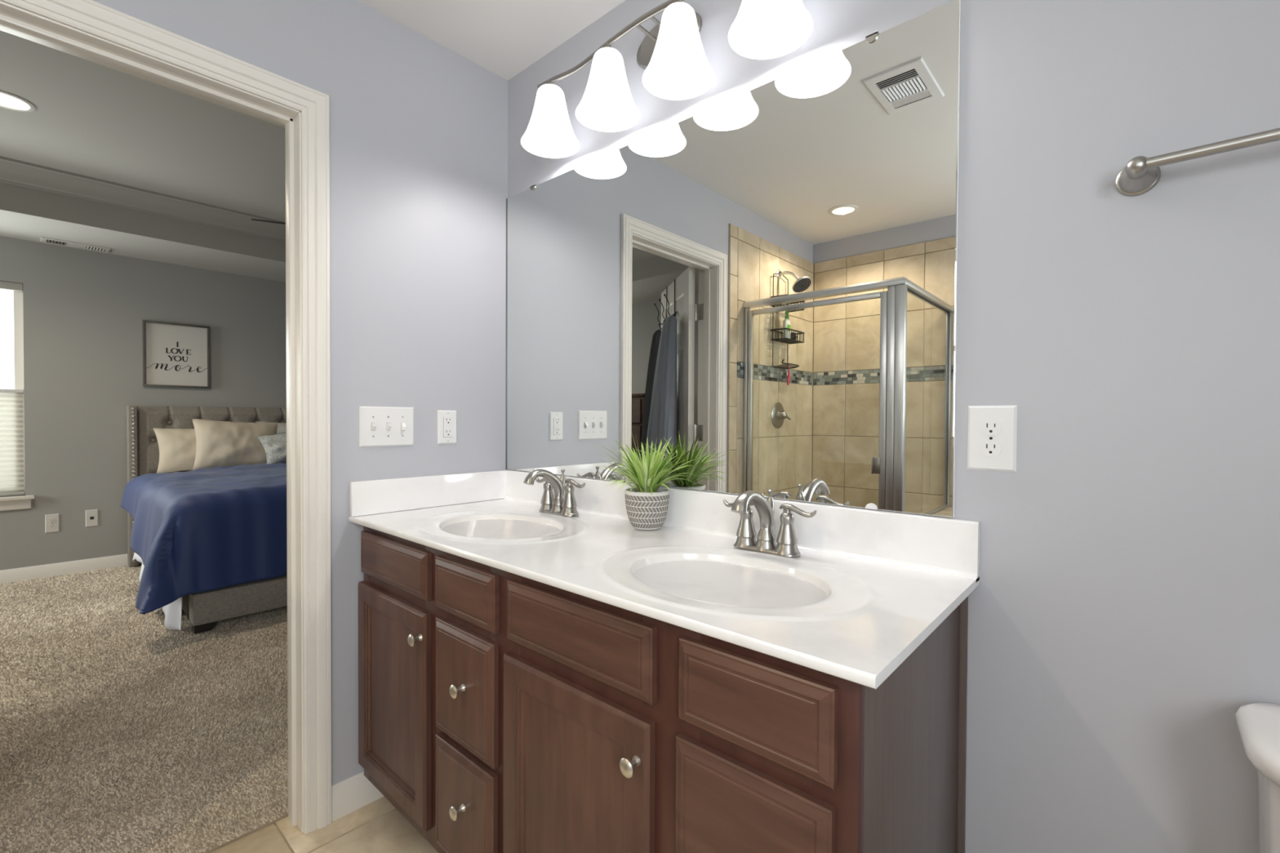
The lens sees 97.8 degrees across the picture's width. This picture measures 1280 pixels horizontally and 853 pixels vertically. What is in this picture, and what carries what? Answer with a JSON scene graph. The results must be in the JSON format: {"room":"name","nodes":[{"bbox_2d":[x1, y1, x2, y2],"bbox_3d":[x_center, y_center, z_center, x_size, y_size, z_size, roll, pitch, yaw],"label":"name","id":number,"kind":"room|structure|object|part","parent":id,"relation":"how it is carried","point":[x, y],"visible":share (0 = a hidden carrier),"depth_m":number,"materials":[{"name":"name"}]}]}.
{"room":"bathroom","nodes":[
{"label":"bathroom","id":0,"kind":"room"},
{"bbox_2d":[0,30,285,282],"bbox_3d":[-2.425,-1.488,3.131,4.055,0.355,5.600,1,1,42],"label":"ceiling","id":1,"kind":"structure","parent":0,"point":[91,119],"depth_m":3.34,"materials":[{"name":"grey paint"}]},
{"bbox_2d":[0,89,35,111],"bbox_3d":[-3.116,-1.599,2.736,0.214,0.006,0.214,1,1,42],"label":"recessed light","id":2,"kind":"object","parent":1,"relation":"in","point":[8,100],"visible":1,"depth_m":2.76,"materials":[{"name":"white plastic"}]},
{"bbox_2d":[40,236,111,253],"bbox_3d":[-4.126,-1.326,4.087,0.150,0.010,0.356,1,1,42],"label":"ceiling vent","id":3,"kind":"object","parent":1,"relation":"in","point":[43,239],"visible":1,"depth_m":4.07,"materials":[{"name":"white metal"}]},
{"bbox_2d":[0,155,285,241],"bbox_3d":[-2.412,-1.541,3.118,2.570,0.128,4.100,1,1,42],"label":"trim","id":4,"kind":"structure","parent":1,"relation":"attached to","point":[12,171],"depth_m":3.80,"materials":[{"name":"grey paint"}]},
{"bbox_2d":[251,218,285,224],"bbox_3d":[-2.005,-1.451,4.067,1.283,0.330,1.305,1,1,42],"label":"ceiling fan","id":5,"kind":"object","parent":1,"relation":"hanging from","point":[262,220],"visible":0.02,"depth_m":3.75,"materials":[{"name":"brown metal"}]},
{"bbox_2d":[0,235,286,570],"bbox_3d":[-3.988,-0.297,4.545,0.130,2.800,5.600,1,1,42],"label":"wall","id":6,"kind":"structure","parent":0,"point":[84,311],"depth_m":4.27,"materials":[{"name":"grey paint"}]},
{"bbox_2d":[0,290,34,511],"bbox_3d":[-4.758,-0.213,3.628,0.160,1.610,1.105,1,1,42],"label":"window","id":7,"kind":"structure","parent":6,"relation":"in","point":[20,502],"depth_m":3.99,"materials":[{"name":"white"}]},
{"bbox_2d":[0,280,24,496],"bbox_3d":[-4.760,-0.260,3.632,0.050,1.511,1.006,1,1,42],"label":"window shade","id":8,"kind":"object","parent":7,"relation":"attached to","point":[11,435],"visible":1,"depth_m":3.96,"materials":[{"name":"grey fabric"}]},
{"bbox_3d":[-4.759,-0.250,3.632,0.033,0.024,1.001,1,1,42],"label":"rail","id":9,"kind":"part","parent":8,"relation":"part of","materials":[{"name":"white plastic"}]},
{"bbox_3d":[-4.757,-0.989,3.622,0.050,0.053,1.006,1,1,42],"label":"head rail","id":10,"kind":"part","parent":8,"relation":"part of","materials":[{"name":"white plastic"}]},
{"bbox_3d":[-4.762,0.484,3.642,0.033,0.023,1.001,1,1,42],"label":"rail","id":11,"kind":"part","parent":8,"relation":"part of","materials":[{"name":"white plastic"}]},
{"bbox_3d":[-4.749,0.545,3.627,0.125,0.095,1.105,1,1,42],"label":"sill","id":12,"kind":"part","parent":7,"relation":"part of","materials":[{"name":"white wood"}]},
{"bbox_2d":[44,513,59,533],"bbox_3d":[-4.314,0.711,4.097,0.008,0.135,0.072,1,1,42],"label":"wall outlet","id":13,"kind":"object","parent":6,"relation":"attached to","point":[51,521],"visible":1,"depth_m":4.09,"materials":[{"name":"grey plastic"}]},
{"bbox_2d":[48,518,55,528],"bbox_3d":[-4.312,0.711,4.095,0.002,0.067,0.034,1,1,42],"label":"receptacle","id":14,"kind":"object","parent":13,"relation":"attached to","point":[51,521],"depth_m":4.09,"materials":[{"name":"grey plastic"}]},
{"bbox_2d":[0,553,142,584],"bbox_3d":[-3.941,1.054,4.516,0.014,0.100,5.600,1,1,42],"label":"baseboard","id":15,"kind":"structure","parent":6,"relation":"attached to","point":[41,571],"depth_m":4.13,"materials":[{"name":"white wood"}]},
{"bbox_2d":[85,509,97,527],"bbox_3d":[-4.175,0.698,4.252,0.008,0.128,0.070,1,1,42],"label":"wall jack","id":16,"kind":"object","parent":6,"relation":"attached to","point":[91,516],"visible":1,"depth_m":4.25,"materials":[{"name":"grey plastic"}]},
{"bbox_2d":[142,320,209,388],"bbox_3d":[-3.820,-0.587,4.609,0.025,0.529,0.429,1,1,42],"label":"framed sign","id":17,"kind":"object","parent":6,"relation":"attached to","point":[175,355],"visible":1,"depth_m":4.60,"materials":[{"name":"white paper"}]},
{"bbox_2d":[0,564,438,852],"bbox_3d":[-1.416,1.175,2.251,6.800,0.064,5.600,1,1,42],"label":"floor","id":18,"kind":"structure","parent":0,"point":[273,821],"depth_m":1.71,"materials":[{"name":"beige carpet"}]},
{"bbox_2d":[0,563,288,852],"bbox_3d":[-2.733,1.125,2.821,4.063,0.014,3.918,1,1,42],"label":"carpet","id":19,"kind":"object","parent":18,"relation":"on","point":[272,669],"visible":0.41,"depth_m":2.20,"materials":[{"name":"beige carpet"}]},
{"bbox_2d":[126,405,287,633],"bbox_3d":[-2.653,0.470,4.301,2.171,1.250,1.714,1,1,42],"label":"bed","id":20,"kind":"object","parent":19,"relation":"on","point":[203,610],"visible":0.16,"depth_m":4.33,"materials":[{"name":"grey fabric"}]},
{"bbox_2d":[132,552,182,631],"bbox_3d":[-3.023,0.862,3.478,1.401,0.479,0.074,1,1,42],"label":"sheet","id":21,"kind":"object","parent":20,"relation":"on","point":[172,611],"visible":0.09,"depth_m":3.05,"materials":[{"name":"white fabric"}]},
{"bbox_3d":[-3.200,0.966,3.746,1.902,0.155,0.045,1,1,42],"label":"rail","id":22,"kind":"part","parent":20,"relation":"part of","materials":[{"name":"grey fabric"}]},
{"bbox_3d":[-2.383,1.091,3.055,0.081,0.044,0.104,1,1,42],"label":"leg","id":23,"kind":"part","parent":20,"relation":"part of","materials":[{"name":"black wood"}]},
{"bbox_3d":[-3.426,0.441,4.995,0.092,1.218,1.610,1,1,42],"label":"headboard","id":24,"kind":"part","parent":20,"relation":"part of","materials":[{"name":"grey fabric"}]},
{"bbox_3d":[-1.910,0.980,3.640,0.170,0.172,1.620,1,1,42],"label":"footboard","id":25,"kind":"part","parent":20,"relation":"part of","materials":[{"name":"grey fabric"}]},
{"bbox_3d":[-2.637,0.647,4.289,1.977,0.467,1.500,1,1,42],"label":"mattress","id":26,"kind":"object","parent":20,"relation":"on","visible":0},
{"bbox_2d":[153,428,196,473],"bbox_3d":[-3.565,0.180,4.552,0.191,0.360,0.607,1,1,42],"label":"pillow","id":27,"kind":"object","parent":26,"relation":"on","point":[177,446],"visible":0.41,"depth_m":4.38,"materials":[{"name":"beige fabric"}]},
{"bbox_2d":[120,462,287,614],"bbox_3d":[-2.458,0.614,4.053,1.763,0.615,2.003,1,1,42],"label":"duvet","id":28,"kind":"object","parent":26,"relation":"on","point":[200,530],"visible":0.46,"depth_m":3.14,"materials":[{"name":"blue fabric"}]},
{"bbox_2d":[257,433,286,463],"bbox_3d":[-2.885,0.158,4.735,0.173,0.328,0.604,1,1,32],"label":"cushion","id":29,"kind":"object","parent":28,"relation":"on","point":[274,446],"visible":0.3,"depth_m":4.55,"materials":[{"name":"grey fabric"}]},
{"bbox_2d":[191,417,278,470],"bbox_3d":[-3.288,0.151,4.566,0.228,0.435,0.616,1,1,42],"label":"pillow","id":30,"kind":"object","parent":26,"relation":"on","point":[219,443],"visible":0.78,"depth_m":4.46,"materials":[{"name":"beige fabric"}]},
{"bbox_2d":[255,421,286,434],"bbox_3d":[-3.105,0.150,5.060,0.191,0.390,0.620,1,1,42],"label":"pillow","id":31,"kind":"object","parent":26,"relation":"on","point":[282,427],"visible":0.06,"depth_m":4.94,"materials":[{"name":"grey fabric"}]},
{"bbox_2d":[358,526,968,852],"bbox_3d":[-0.116,0.730,1.363,1.490,0.871,0.585,1,1,42],"label":"vanity cabinet","id":32,"kind":"object","parent":18,"relation":"on","point":[500,711],"visible":0.88,"depth_m":0.99,"materials":[{"name":"brown wood"}]},
{"bbox_3d":[-0.684,0.739,1.534,0.411,0.547,0.019,1,1,42],"label":"door","id":33,"kind":"part","parent":32,"relation":"part of","materials":[{"name":"brown wood"}]},
{"bbox_3d":[-0.558,0.528,1.386,0.030,0.030,0.031,1,1,42],"label":"knob","id":34,"kind":"part","parent":32,"relation":"part of","materials":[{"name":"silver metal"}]},
{"bbox_3d":[-0.412,0.868,1.259,0.030,0.030,0.031,1,1,42],"label":"knob","id":35,"kind":"part","parent":32,"relation":"part of","materials":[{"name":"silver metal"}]},
{"bbox_3d":[-0.410,0.593,1.255,0.030,0.030,0.031,1,1,42],"label":"knob","id":36,"kind":"part","parent":32,"relation":"part of","materials":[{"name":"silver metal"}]},
{"bbox_3d":[-0.407,0.890,1.287,0.248,0.271,0.018,1,1,42],"label":"drawer","id":37,"kind":"part","parent":32,"relation":"part of","materials":[{"name":"brown wood"}]},
{"bbox_3d":[-0.405,0.601,1.282,0.250,0.268,0.018,1,1,42],"label":"drawer","id":38,"kind":"part","parent":32,"relation":"part of","materials":[{"name":"brown wood"}]},
{"bbox_3d":[-0.133,0.750,1.040,0.405,0.544,0.019,1,1,42],"label":"door","id":39,"kind":"part","parent":32,"relation":"part of","materials":[{"name":"brown wood"}]},
{"bbox_3d":[-0.015,0.545,0.899,0.030,0.030,0.031,1,1,42],"label":"knob","id":40,"kind":"part","parent":32,"relation":"part of","materials":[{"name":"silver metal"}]},
{"bbox_2d":[348,469,980,688],"bbox_3d":[-0.113,0.294,1.367,1.537,0.242,0.560,1,1,42],"label":"countertop","id":41,"kind":"structure","parent":32,"relation":"on","point":[865,588],"depth_m":1.14,"materials":[{"name":"stone"}]},
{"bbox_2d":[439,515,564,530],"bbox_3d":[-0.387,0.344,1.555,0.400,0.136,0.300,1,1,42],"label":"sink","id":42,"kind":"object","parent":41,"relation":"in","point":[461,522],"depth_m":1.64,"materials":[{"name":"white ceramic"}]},
{"bbox_2d":[523,469,585,516],"bbox_3d":[-0.267,0.199,1.740,0.183,0.141,0.183,0,1,-9],"label":"bathroom faucet","id":43,"kind":"object","parent":41,"relation":"on","point":[556,504],"visible":1,"depth_m":1.71,"materials":[{"name":"silver metal"}]},
{"bbox_3d":[-0.309,0.170,1.789,0.083,0.026,0.020,1,1,42],"label":"lever","id":44,"kind":"part","parent":43,"relation":"part of","materials":[{"name":"silver metal"}]},
{"bbox_3d":[-0.289,0.187,1.700,0.042,0.117,0.149,1,1,42],"label":"spout","id":45,"kind":"part","parent":43,"relation":"part of","materials":[{"name":"silver metal"}]},
{"bbox_3d":[-0.292,0.205,1.774,0.046,0.077,0.046,1,1,42],"label":"handle","id":46,"kind":"part","parent":43,"relation":"part of","materials":[{"name":"silver metal"}]},
{"bbox_3d":[-0.254,0.257,1.740,0.161,0.024,0.055,1,1,42],"label":"plate","id":47,"kind":"part","parent":43,"relation":"part of","materials":[{"name":"silver metal"}]},
{"bbox_3d":[-0.248,0.173,1.745,0.025,0.080,0.036,1,1,42],"label":"lift rod","id":48,"kind":"part","parent":43,"relation":"part of","materials":[{"name":"silver metal"}]},
{"bbox_3d":[-0.216,0.207,1.705,0.046,0.077,0.046,1,1,42],"label":"handle","id":49,"kind":"part","parent":43,"relation":"part of","materials":[{"name":"silver metal"}]},
{"bbox_3d":[-0.198,0.172,1.689,0.083,0.026,0.020,1,1,42],"label":"lever","id":50,"kind":"part","parent":43,"relation":"part of","materials":[{"name":"silver metal"}]},
{"bbox_2d":[594,433,698,529],"bbox_3d":[-0.011,0.143,1.481,0.322,0.262,0.236,1,1,42],"label":"potted plant","id":51,"kind":"object","parent":41,"relation":"on","point":[646,504],"visible":1,"depth_m":1.47,"materials":[{"name":"green plant"}]},
{"bbox_3d":[0.019,0.222,1.508,0.122,0.103,0.122,1,1,42],"label":"pot","id":52,"kind":"part","parent":51,"relation":"part of","materials":[{"name":"grey ceramic"}]},
{"bbox_2d":[631,554,831,597],"bbox_3d":[0.160,0.353,1.064,0.400,0.136,0.300,1,1,42],"label":"sink","id":53,"kind":"object","parent":41,"relation":"in","point":[682,575],"depth_m":1.10,"materials":[{"name":"white ceramic"}]},
{"bbox_2d":[723,488,816,557],"bbox_3d":[0.286,0.208,1.243,0.183,0.141,0.183,0,1,3],"label":"bathroom faucet","id":54,"kind":"object","parent":41,"relation":"on","point":[786,540],"visible":1,"depth_m":1.23,"materials":[{"name":"silver metal"}]},
{"bbox_3d":[0.229,0.180,1.307,0.083,0.026,0.020,1,1,42],"label":"lever","id":55,"kind":"part","parent":54,"relation":"part of","materials":[{"name":"silver metal"}]},
{"bbox_3d":[0.246,0.215,1.291,0.046,0.077,0.046,1,1,42],"label":"handle","id":56,"kind":"part","parent":54,"relation":"part of","materials":[{"name":"silver metal"}]},
{"bbox_3d":[0.249,0.196,1.217,0.042,0.117,0.149,1,1,42],"label":"spout","id":57,"kind":"part","parent":54,"relation":"part of","materials":[{"name":"silver metal"}]},
{"bbox_3d":[0.284,0.266,1.258,0.161,0.024,0.055,1,1,42],"label":"plate","id":58,"kind":"part","parent":54,"relation":"part of","materials":[{"name":"silver metal"}]},
{"bbox_3d":[0.290,0.183,1.262,0.025,0.080,0.036,1,1,42],"label":"lift rod","id":59,"kind":"part","parent":54,"relation":"part of","materials":[{"name":"silver metal"}]},
{"bbox_3d":[0.323,0.216,1.223,0.046,0.077,0.046,1,1,42],"label":"handle","id":60,"kind":"part","parent":54,"relation":"part of","materials":[{"name":"silver metal"}]},
{"bbox_3d":[0.341,0.181,1.207,0.083,0.026,0.020,1,1,42],"label":"lever","id":61,"kind":"part","parent":54,"relation":"part of","materials":[{"name":"silver metal"}]},
{"bbox_3d":[0.149,0.613,0.786,0.249,0.264,0.018,1,1,42],"label":"drawer","id":62,"kind":"part","parent":32,"relation":"part of","materials":[{"name":"brown wood"}]},
{"bbox_3d":[0.445,0.739,0.902,0.016,0.871,0.508,1,1,42],"label":"panel","id":63,"kind":"part","parent":32,"relation":"part of","materials":[{"name":"laminate"}]},
{"bbox_3d":[0.619,0.738,1.083,0.022,0.870,0.022,1,1,42],"label":"scribe moulding","id":64,"kind":"part","parent":32,"relation":"part of","materials":[{"name":"laminate"}]},
{"bbox_2d":[1235,702,1279,852],"bbox_3d":[0.839,0.794,0.411,0.507,0.779,0.702,1,1,42],"label":"toilet","id":65,"kind":"object","parent":18,"relation":"on","point":[1258,724],"visible":1,"depth_m":0.73,"materials":[{"name":"white ceramic"}]},
{"bbox_3d":[1.000,0.424,0.584,0.507,0.043,0.225,1,1,42],"label":"tank lid","id":66,"kind":"part","parent":65,"relation":"part of","materials":[{"name":"white ceramic"}]},
{"bbox_3d":[1.005,0.626,0.593,0.464,0.360,0.196,1,1,42],"label":"tank","id":67,"kind":"part","parent":65,"relation":"part of","materials":[{"name":"white ceramic"}]},
{"bbox_2d":[92,0,507,785],"bbox_3d":[-0.841,-0.294,1.789,0.125,2.900,6.100,1,1,42],"label":"wall","id":68,"kind":"structure","parent":0,"point":[419,128],"depth_m":1.75,"materials":[{"name":"grey paint"}]},
{"bbox_2d":[0,0,331,834],"bbox_3d":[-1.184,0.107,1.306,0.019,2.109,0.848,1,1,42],"label":"trim","id":69,"kind":"structure","parent":68,"relation":"attached to","point":[91,17],"depth_m":1.58,"materials":[{"name":"white wood"}]},
{"bbox_2d":[331,770,383,822],"bbox_3d":[-0.701,1.106,1.868,0.014,0.100,0.616,1,1,42],"label":"baseboard","id":70,"kind":"structure","parent":68,"relation":"attached to","point":[352,793],"depth_m":1.68,"materials":[{"name":"white wood"}]},
{"bbox_2d":[359,406,413,447],"bbox_3d":[-0.787,0.000,1.748,0.018,0.124,0.170,1,1,42],"label":"light switch","id":71,"kind":"object","parent":68,"relation":"attached to","point":[379,426],"visible":1,"depth_m":1.74,"materials":[{"name":"white plastic"}]},
{"bbox_2d":[437,409,456,444],"bbox_3d":[-0.655,0.002,1.902,0.009,0.114,0.070,1,1,42],"label":"wall outlet","id":72,"kind":"object","parent":68,"relation":"attached to","point":[446,420],"visible":1,"depth_m":1.90,"materials":[{"name":"white plastic"}]},
{"bbox_2d":[443,417,453,436],"bbox_3d":[-0.652,0.002,1.900,0.003,0.067,0.034,1,1,42],"label":"receptacle","id":73,"kind":"object","parent":72,"relation":"attached to","point":[447,421],"depth_m":1.90,"materials":[{"name":"white plastic"}]},
{"bbox_2d":[358,0,625,80],"bbox_3d":[-0.338,-1.304,0.185,2.740,0.100,2.840,1,1,42],"label":"ceiling","id":74,"kind":"structure","parent":0,"point":[504,37],"depth_m":1.76,"materials":[{"name":"white paint"}]},
{"bbox_2d":[507,0,1279,852],"bbox_3d":[0.565,-0.047,1.215,2.740,2.435,0.120,1,1,42],"label":"wall","id":75,"kind":"structure","parent":0,"point":[1124,608],"depth_m":0.94,"materials":[{"name":"grey paint"}]},
{"bbox_2d":[520,0,813,158],"bbox_3d":[0.011,-1.002,1.485,0.938,0.266,0.202,1,1,42],"label":"vanity light","id":76,"kind":"object","parent":75,"relation":"attached to","point":[673,56],"visible":1,"depth_m":1.46,"materials":[{"name":"white glass"}]},
{"bbox_3d":[-0.277,-0.959,1.730,0.182,0.170,0.182,1,1,42],"label":"lamp shade","id":77,"kind":"part","parent":76,"relation":"part of","materials":[{"name":"white glass"}]},
{"bbox_3d":[-0.089,-0.956,1.562,0.182,0.170,0.182,1,1,42],"label":"lamp shade","id":78,"kind":"part","parent":76,"relation":"part of","materials":[{"name":"white glass"}]},
{"bbox_3d":[0.020,-1.077,1.529,0.010,0.012,0.096,1,1,42],"label":"arm","id":79,"kind":"part","parent":76,"relation":"part of","materials":[{"name":"silver metal"}]},
{"bbox_3d":[0.056,-1.077,1.497,0.010,0.012,0.096,1,1,42],"label":"arm","id":80,"kind":"part","parent":76,"relation":"part of","materials":[{"name":"silver metal"}]},
{"bbox_3d":[0.097,-0.953,1.395,0.182,0.170,0.182,1,1,42],"label":"lamp shade","id":81,"kind":"part","parent":76,"relation":"part of","materials":[{"name":"white glass"}]},
{"bbox_3d":[0.286,-0.977,1.225,0.056,0.108,0.056,1,1,42],"label":"bulb","id":82,"kind":"part","parent":76,"relation":"part of","materials":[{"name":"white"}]},
{"bbox_3d":[0.286,-0.950,1.226,0.182,0.170,0.182,1,1,42],"label":"lamp shade","id":83,"kind":"part","parent":76,"relation":"part of","materials":[{"name":"white glass"}]},
{"bbox_2d":[505,0,960,518],"bbox_3d":[0.059,-0.335,1.579,1.492,1.008,0.008,1,1,42],"label":"wall mirror","id":84,"kind":"object","parent":75,"relation":"attached to","point":[762,282],"visible":0.97,"depth_m":1.35,"materials":[{"name":"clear mirror"}]},
{"bbox_2d":[504,470,980,582],"bbox_3d":[0.072,0.226,1.558,1.518,0.110,0.028,1,1,42],"label":"backsplash","id":85,"kind":"structure","parent":75,"relation":"attached to","point":[937,544],"depth_m":1.23,"materials":[{"name":"stone"}]},
{"bbox_2d":[967,405,1017,471],"bbox_3d":[0.658,0.022,1.046,0.079,0.122,0.008,1,1,42],"label":"wall outlet","id":86,"kind":"object","parent":75,"relation":"attached to","point":[992,431],"visible":1,"depth_m":1.04,"materials":[{"name":"white plastic"}]},
{"bbox_2d":[980,420,1001,456],"bbox_3d":[0.656,0.022,1.044,0.034,0.067,0.002,1,1,42],"label":"receptacle","id":87,"kind":"object","parent":86,"relation":"attached to","point":[990,430],"depth_m":1.04,"materials":[{"name":"white plastic"}]},
{"bbox_2d":[1115,127,1279,195],"bbox_3d":[1.013,-0.400,0.678,0.665,0.055,0.074,1,1,42],"label":"towel bar","id":88,"kind":"object","parent":75,"relation":"attached to","point":[1140,174],"visible":1,"depth_m":0.84,"materials":[{"name":"grey metal"}]},
{"bbox_3d":[0.786,-0.404,0.882,0.055,0.055,0.074,1,1,42],"label":"post","id":89,"kind":"part","parent":88,"relation":"part of","materials":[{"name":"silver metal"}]}
]}

